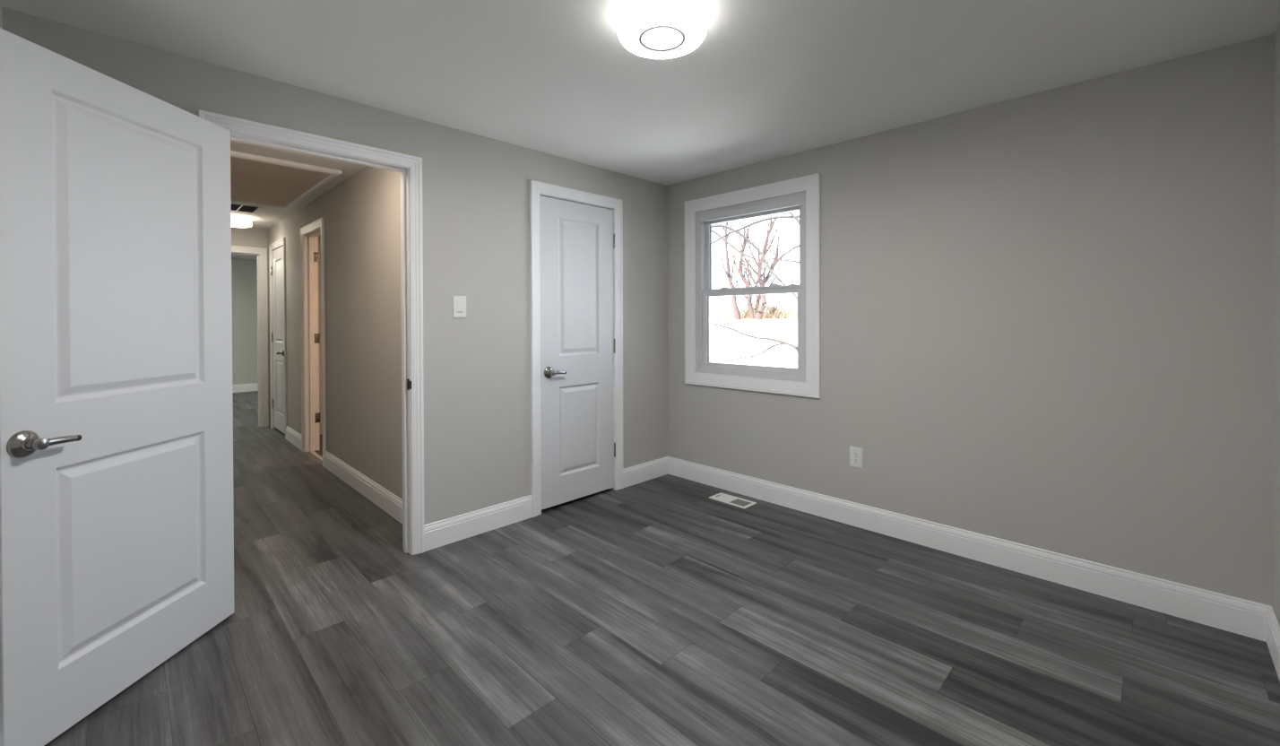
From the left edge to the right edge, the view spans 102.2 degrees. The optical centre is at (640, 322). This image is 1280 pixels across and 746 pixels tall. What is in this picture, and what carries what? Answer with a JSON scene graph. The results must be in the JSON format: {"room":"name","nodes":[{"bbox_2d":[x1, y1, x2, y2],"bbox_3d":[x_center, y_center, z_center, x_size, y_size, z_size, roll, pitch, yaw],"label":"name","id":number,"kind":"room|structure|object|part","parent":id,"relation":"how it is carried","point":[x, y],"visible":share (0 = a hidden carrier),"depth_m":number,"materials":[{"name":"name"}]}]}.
{"room":"empty bedroom","nodes":[
{"label":"empty bedroom","id":0,"kind":"room"},
{"bbox_2d":[0,2,1,28],"bbox_3d":[-1.143,0.085,0.644,0.120,2.360,3.158,-1,1,-45],"label":"wall","id":1,"kind":"structure","parent":0,"point":[0,3],"depth_m":1.77,"materials":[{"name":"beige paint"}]},
{"bbox_2d":[231,258,258,384],"bbox_3d":[-7.596,0.050,8.754,4.700,2.360,0.160,-1,1,-45],"label":"wall","id":2,"kind":"structure","parent":0,"point":[244,272],"depth_m":9.19,"materials":[{"name":"beige paint"}]},
{"bbox_2d":[232,382,258,392],"bbox_3d":[-7.495,1.160,8.736,4.600,0.140,0.014,-1,1,-45],"label":"baseboard","id":3,"kind":"structure","parent":2,"relation":"attached to","point":[243,387],"depth_m":9.19,"materials":[{"name":"white paint"}]},
{"bbox_2d":[231,226,270,426],"bbox_3d":[-4.827,0.061,5.862,1.235,2.360,0.115,-1,1,-45],"label":"wall","id":4,"kind":"structure","parent":0,"point":[250,237],"depth_m":6.08,"materials":[{"name":"beige paint"}]},
{"bbox_2d":[231,245,268,427],"bbox_3d":[-4.812,0.178,5.878,0.930,2.126,0.154,-1,1,-45],"label":"door frame","id":5,"kind":"structure","parent":4,"relation":"attached to","point":[261,253],"depth_m":6.13,"materials":[{"name":"white paint"}]},
{"bbox_2d":[318,235,322,434],"bbox_3d":[-3.064,0.052,6.254,1.815,2.360,0.100,-1,1,-45],"label":"wall","id":6,"kind":"structure","parent":0,"point":[319,237],"depth_m":5.71,"materials":[{"name":"beige paint"}]},
{"bbox_2d":[1,7,667,525],"bbox_3d":[-1.070,0.068,3.028,3.549,2.360,0.115,-1,1,-45],"label":"wall","id":7,"kind":"structure","parent":0,"point":[476,187],"depth_m":3.03,"materials":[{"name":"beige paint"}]},
{"bbox_2d":[0,27,234,745],"bbox_3d":[-1.773,0.214,1.818,0.160,2.065,0.790,0,0,1],"label":"door","id":8,"kind":"structure","parent":7,"relation":"in","point":[116,507],"depth_m":1.69,"materials":[{"name":"white paint"}]},
{"bbox_3d":[-1.738,0.346,1.475,0.050,0.077,0.077,0,0,1],"label":"handle","id":9,"kind":"part","parent":8,"relation":"part of","materials":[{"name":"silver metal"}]},
{"bbox_3d":[-1.711,0.345,1.516,0.023,0.033,0.117,0,0,1],"label":"lever","id":10,"kind":"part","parent":8,"relation":"part of","materials":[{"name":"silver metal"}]},
{"bbox_2d":[198,109,424,554],"bbox_3d":[-1.554,0.179,2.532,0.926,2.147,0.134,-1,1,-45],"label":"door frame","id":11,"kind":"structure","parent":7,"relation":"attached to","point":[410,167],"depth_m":2.79,"materials":[{"name":"white paint"}]},
{"bbox_3d":[-1.247,0.332,2.786,0.051,0.059,0.006,0,1,40],"label":"strike plate","id":12,"kind":"part","parent":11,"relation":"part of","materials":[{"name":"metal"}]},
{"bbox_2d":[452,295,466,317],"bbox_3d":[-1.037,-0.093,2.973,0.080,0.124,0.009,-1,1,-45],"label":"light switch","id":13,"kind":"object","parent":7,"relation":"attached to","point":[459,302],"visible":1,"depth_m":2.97,"materials":[{"name":"white plastic"}]},
{"bbox_2d":[423,494,532,551],"bbox_3d":[-0.938,1.177,3.072,0.691,0.140,0.014,-1,1,-45],"label":"baseboard","id":14,"kind":"structure","parent":7,"relation":"attached to","point":[447,531],"depth_m":3.04,"materials":[{"name":"white paint"}]},
{"bbox_2d":[529,180,623,517],"bbox_3d":[-0.455,0.163,3.629,0.796,2.158,0.134,-1,1,-45],"label":"door frame","id":15,"kind":"structure","parent":7,"relation":"attached to","point":[537,188],"depth_m":3.39,"materials":[{"name":"white paint"}]},
{"bbox_2d":[539,195,615,509],"bbox_3d":[-0.408,0.193,3.589,0.650,2.052,0.098,-1,1,-45],"label":"door","id":16,"kind":"structure","parent":7,"relation":"in","point":[577,240],"depth_m":3.58,"materials":[{"name":"white paint"}]},
{"bbox_3d":[-0.585,0.327,3.397,0.077,0.077,0.050,-1,1,-45],"label":"handle","id":17,"kind":"part","parent":16,"relation":"part of","materials":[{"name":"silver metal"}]},
{"bbox_3d":[-0.537,0.327,3.408,0.117,0.033,0.023,-1,1,-45],"label":"lever","id":18,"kind":"part","parent":16,"relation":"part of","materials":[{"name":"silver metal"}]},
{"bbox_2d":[623,456,667,487],"bbox_3d":[0.052,1.167,4.060,0.517,0.140,0.014,-1,1,-45],"label":"baseboard","id":19,"kind":"structure","parent":7,"relation":"attached to","point":[647,471],"depth_m":4.04,"materials":[{"name":"white paint"}]},
{"bbox_2d":[268,165,402,499],"bbox_3d":[-2.826,0.063,4.649,0.115,2.360,4.660,-1,1,-45],"label":"wall","id":20,"kind":"structure","parent":0,"point":[361,213],"depth_m":3.81,"materials":[{"name":"beige paint"}]},
{"bbox_2d":[270,246,285,433],"bbox_3d":[-4.074,0.186,5.798,0.098,2.046,0.640,-1,1,-45],"label":"door","id":21,"kind":"structure","parent":20,"relation":"in","point":[277,268],"depth_m":5.82,"materials":[{"name":"white paint"}]},
{"bbox_2d":[268,237,286,439],"bbox_3d":[-4.026,0.162,5.839,0.134,2.153,0.778,-1,1,-45],"label":"door frame","id":22,"kind":"structure","parent":20,"relation":"attached to","point":[281,242],"depth_m":5.91,"materials":[{"name":"white paint"}]},
{"bbox_2d":[285,425,302,449],"bbox_3d":[-3.529,1.171,5.274,0.014,0.140,0.729,-1,1,-45],"label":"baseboard","id":23,"kind":"structure","parent":20,"relation":"attached to","point":[292,436],"depth_m":5.25,"materials":[{"name":"white paint"}]},
{"bbox_2d":[300,216,326,467],"bbox_3d":[-2.960,0.166,4.777,0.143,2.153,0.774,-1,1,-45],"label":"door frame","id":24,"kind":"structure","parent":20,"relation":"attached to","point":[309,234],"depth_m":4.98,"materials":[{"name":"white paint"}]},
{"bbox_2d":[324,449,402,523],"bbox_3d":[-1.974,1.176,3.715,0.014,0.140,2.128,-1,1,-45],"label":"baseboard","id":25,"kind":"structure","parent":20,"relation":"attached to","point":[389,502],"depth_m":3.69,"materials":[{"name":"white paint"}]},
{"bbox_2d":[0,0,1279,259],"bbox_3d":[-3.335,-1.190,4.583,4.860,0.150,12.078,-1,1,-45],"label":"ceiling","id":26,"kind":"structure","parent":0,"point":[767,80],"depth_m":2.16,"materials":[{"name":"paint"}]},
{"bbox_2d":[231,214,252,227],"bbox_3d":[-4.277,-1.072,5.436,0.318,0.092,0.318,-1,1,-45],"label":"ceiling light","id":27,"kind":"object","parent":26,"relation":"attached to","point":[237,220],"visible":0.51,"depth_m":5.39,"materials":[{"name":"white plastic"}]},
{"bbox_2d":[231,222,250,227],"bbox_3d":[-4.277,-1.030,5.437,0.295,0.003,0.295,-1,1,-45],"label":"diffuser","id":28,"kind":"object","parent":27,"relation":"attached to","point":[233,224],"depth_m":5.44,"materials":[{"name":"white"}]},
{"bbox_2d":[230,202,262,213],"bbox_3d":[-3.853,-1.110,4.969,0.300,0.012,0.430,-1,1,-45],"label":"ceiling vent","id":29,"kind":"object","parent":26,"relation":"in","point":[235,206],"visible":0.59,"depth_m":4.98,"materials":[{"name":"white metal"}]},
{"bbox_2d":[230,150,341,209],"bbox_3d":[-3.027,-1.097,4.112,0.720,0.031,1.680,-1,1,-45],"label":"attic hatch","id":30,"kind":"object","parent":26,"relation":"attached to","point":[255,179],"visible":0.61,"depth_m":3.97,"materials":[{"name":"white paint"}]},
{"bbox_2d":[617,0,706,58],"bbox_3d":[0.079,-1.062,1.850,0.318,0.092,0.318,-1,1,-45],"label":"ceiling light","id":31,"kind":"object","parent":26,"relation":"attached to","point":[652,29],"visible":1,"depth_m":1.78,"materials":[{"name":"white plastic"}]},
{"bbox_2d":[44,390,1279,745],"bbox_3d":[-3.831,1.244,4.980,4.717,0.001,13.188,-1,1,-45],"label":"floor","id":32,"kind":"structure","parent":0,"point":[659,610],"depth_m":2.02,"materials":[{"name":"grey laminate"}]},
{"bbox_2d":[309,450,322,460],"bbox_3d":[-2.961,1.239,4.780,0.036,0.006,0.628,-1,1,-45],"label":"threshold strip","id":33,"kind":"object","parent":32,"relation":"on","point":[316,454],"visible":0.65,"depth_m":4.84,"materials":[{"name":"wood"}]},
{"bbox_2d":[709,492,756,509],"bbox_3d":[0.643,1.234,3.599,0.147,0.008,0.302,-1,1,-45],"label":"floor vent","id":34,"kind":"object","parent":32,"relation":"in","point":[736,501],"visible":1,"depth_m":3.59,"materials":[{"name":"white metal"}]},
{"bbox_2d":[666,34,1274,605],"bbox_3d":[-1.667,0.048,6.251,0.160,2.360,12.078,-1,1,-45],"label":"wall","id":35,"kind":"structure","parent":0,"point":[1046,317],"depth_m":2.48,"materials":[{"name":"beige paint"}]},
{"bbox_2d":[684,172,821,397],"bbox_3d":[0.807,-0.239,3.747,0.170,1.436,1.117,-1,1,-45],"label":"window","id":36,"kind":"structure","parent":35,"relation":"in","point":[802,194],"depth_m":3.65,"materials":[{"name":"white paint"}]},
{"bbox_3d":[0.816,-0.239,3.756,0.144,1.266,0.947,-1,1,-45],"label":"frame","id":37,"kind":"part","parent":36,"relation":"part of","materials":[{"name":"white plastic"}]},
{"bbox_3d":[0.794,0.042,3.732,0.034,0.596,0.842,-1,1,-45],"label":"sash","id":38,"kind":"part","parent":36,"relation":"part of","materials":[{"name":"white plastic"}]},
{"bbox_3d":[0.819,-0.511,3.756,0.028,0.598,0.842,-1,1,-45],"label":"sash","id":39,"kind":"part","parent":36,"relation":"part of","materials":[{"name":"white plastic"}]},
{"bbox_2d":[849,446,862,467],"bbox_3d":[1.317,0.819,3.149,0.009,0.122,0.077,-1,1,-45],"label":"wall outlet","id":40,"kind":"object","parent":35,"relation":"attached to","point":[855,453],"visible":1,"depth_m":3.15,"materials":[{"name":"white plastic"}]},
{"bbox_2d":[667,456,1270,641],"bbox_3d":[1.341,1.169,3.125,0.014,0.140,3.158,-1,1,-45],"label":"baseboard","id":41,"kind":"structure","parent":35,"relation":"attached to","point":[1243,617],"depth_m":2.57,"materials":[{"name":"white paint"}]},
{"bbox_2d":[1271,21,1279,625],"bbox_3d":[1.236,0.076,0.702,3.569,2.360,0.120,-1,1,-45],"label":"wall","id":42,"kind":"structure","parent":0,"point":[1275,465],"depth_m":1.94,"materials":[{"name":"beige paint"}]},
{"bbox_2d":[1266,605,1279,681],"bbox_3d":[1.235,1.185,0.799,3.449,0.140,0.014,-1,1,-45],"label":"baseboard","id":43,"kind":"structure","parent":42,"relation":"attached to","point":[1273,627],"depth_m":1.90,"materials":[{"name":"white paint"}]},
{"label":"outside","id":44,"kind":"structure","parent":0,"visible":0},
{"bbox_2d":[711,316,797,368],"bbox_3d":[5.726,0.724,18.204,27.000,1.967,36.000,-1,1,-45],"label":"ground","id":45,"kind":"structure","parent":44,"point":[727,344],"depth_m":13.25,"materials":[{"name":"white snow"}]},
{"bbox_2d":[716,221,741,319],"bbox_3d":[3.146,-2.351,18.624,0.830,4.579,1.468,0,0,-3],"label":"bare tree","id":46,"kind":"object","parent":45,"relation":"on","point":[737,315],"visible":0.7,"depth_m":18.36,"materials":[{"name":"brown plant"}]},
{"bbox_2d":[711,296,797,319],"bbox_3d":[4.078,-0.540,18.725,1.656,0.890,5.032,-1,1,-45],"label":"dry brush","id":47,"kind":"object","parent":45,"relation":"on","point":[785,314],"visible":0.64,"depth_m":18.06,"materials":[{"name":"beige plant"}]},
{"bbox_2d":[711,224,797,299],"bbox_3d":[1.670,-1.041,9.569,1.014,4.338,3.138,0,0,-29],"label":"bare tree","id":48,"kind":"object","parent":45,"relation":"on","point":[752,244],"visible":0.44,"depth_m":9.34,"materials":[{"name":"brown plant"}]},
{"bbox_2d":[711,323,797,361],"bbox_3d":[1.604,0.706,7.327,0.175,1.392,2.868,0,0,-28],"label":"branch","id":49,"kind":"object","parent":45,"relation":"on","point":[793,346],"visible":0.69,"depth_m":7.23,"materials":[{"name":"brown plant"}]},
{"bbox_2d":[711,211,799,266],"bbox_3d":[2.230,-0.553,7.956,1.032,3.692,4.032,0,0,-22],"label":"bare tree","id":50,"kind":"object","parent":45,"relation":"on","point":[791,216],"visible":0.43,"depth_m":8.30,"materials":[{"name":"brown plant"}]},
{"bbox_2d":[731,214,789,319],"bbox_3d":[3.992,-2.409,17.919,1.717,4.696,2.475,-1,1,-45],"label":"bare tree","id":51,"kind":"object","parent":45,"relation":"on","point":[741,264],"visible":0.73,"depth_m":17.80,"materials":[{"name":"brown plant"}]}
]}

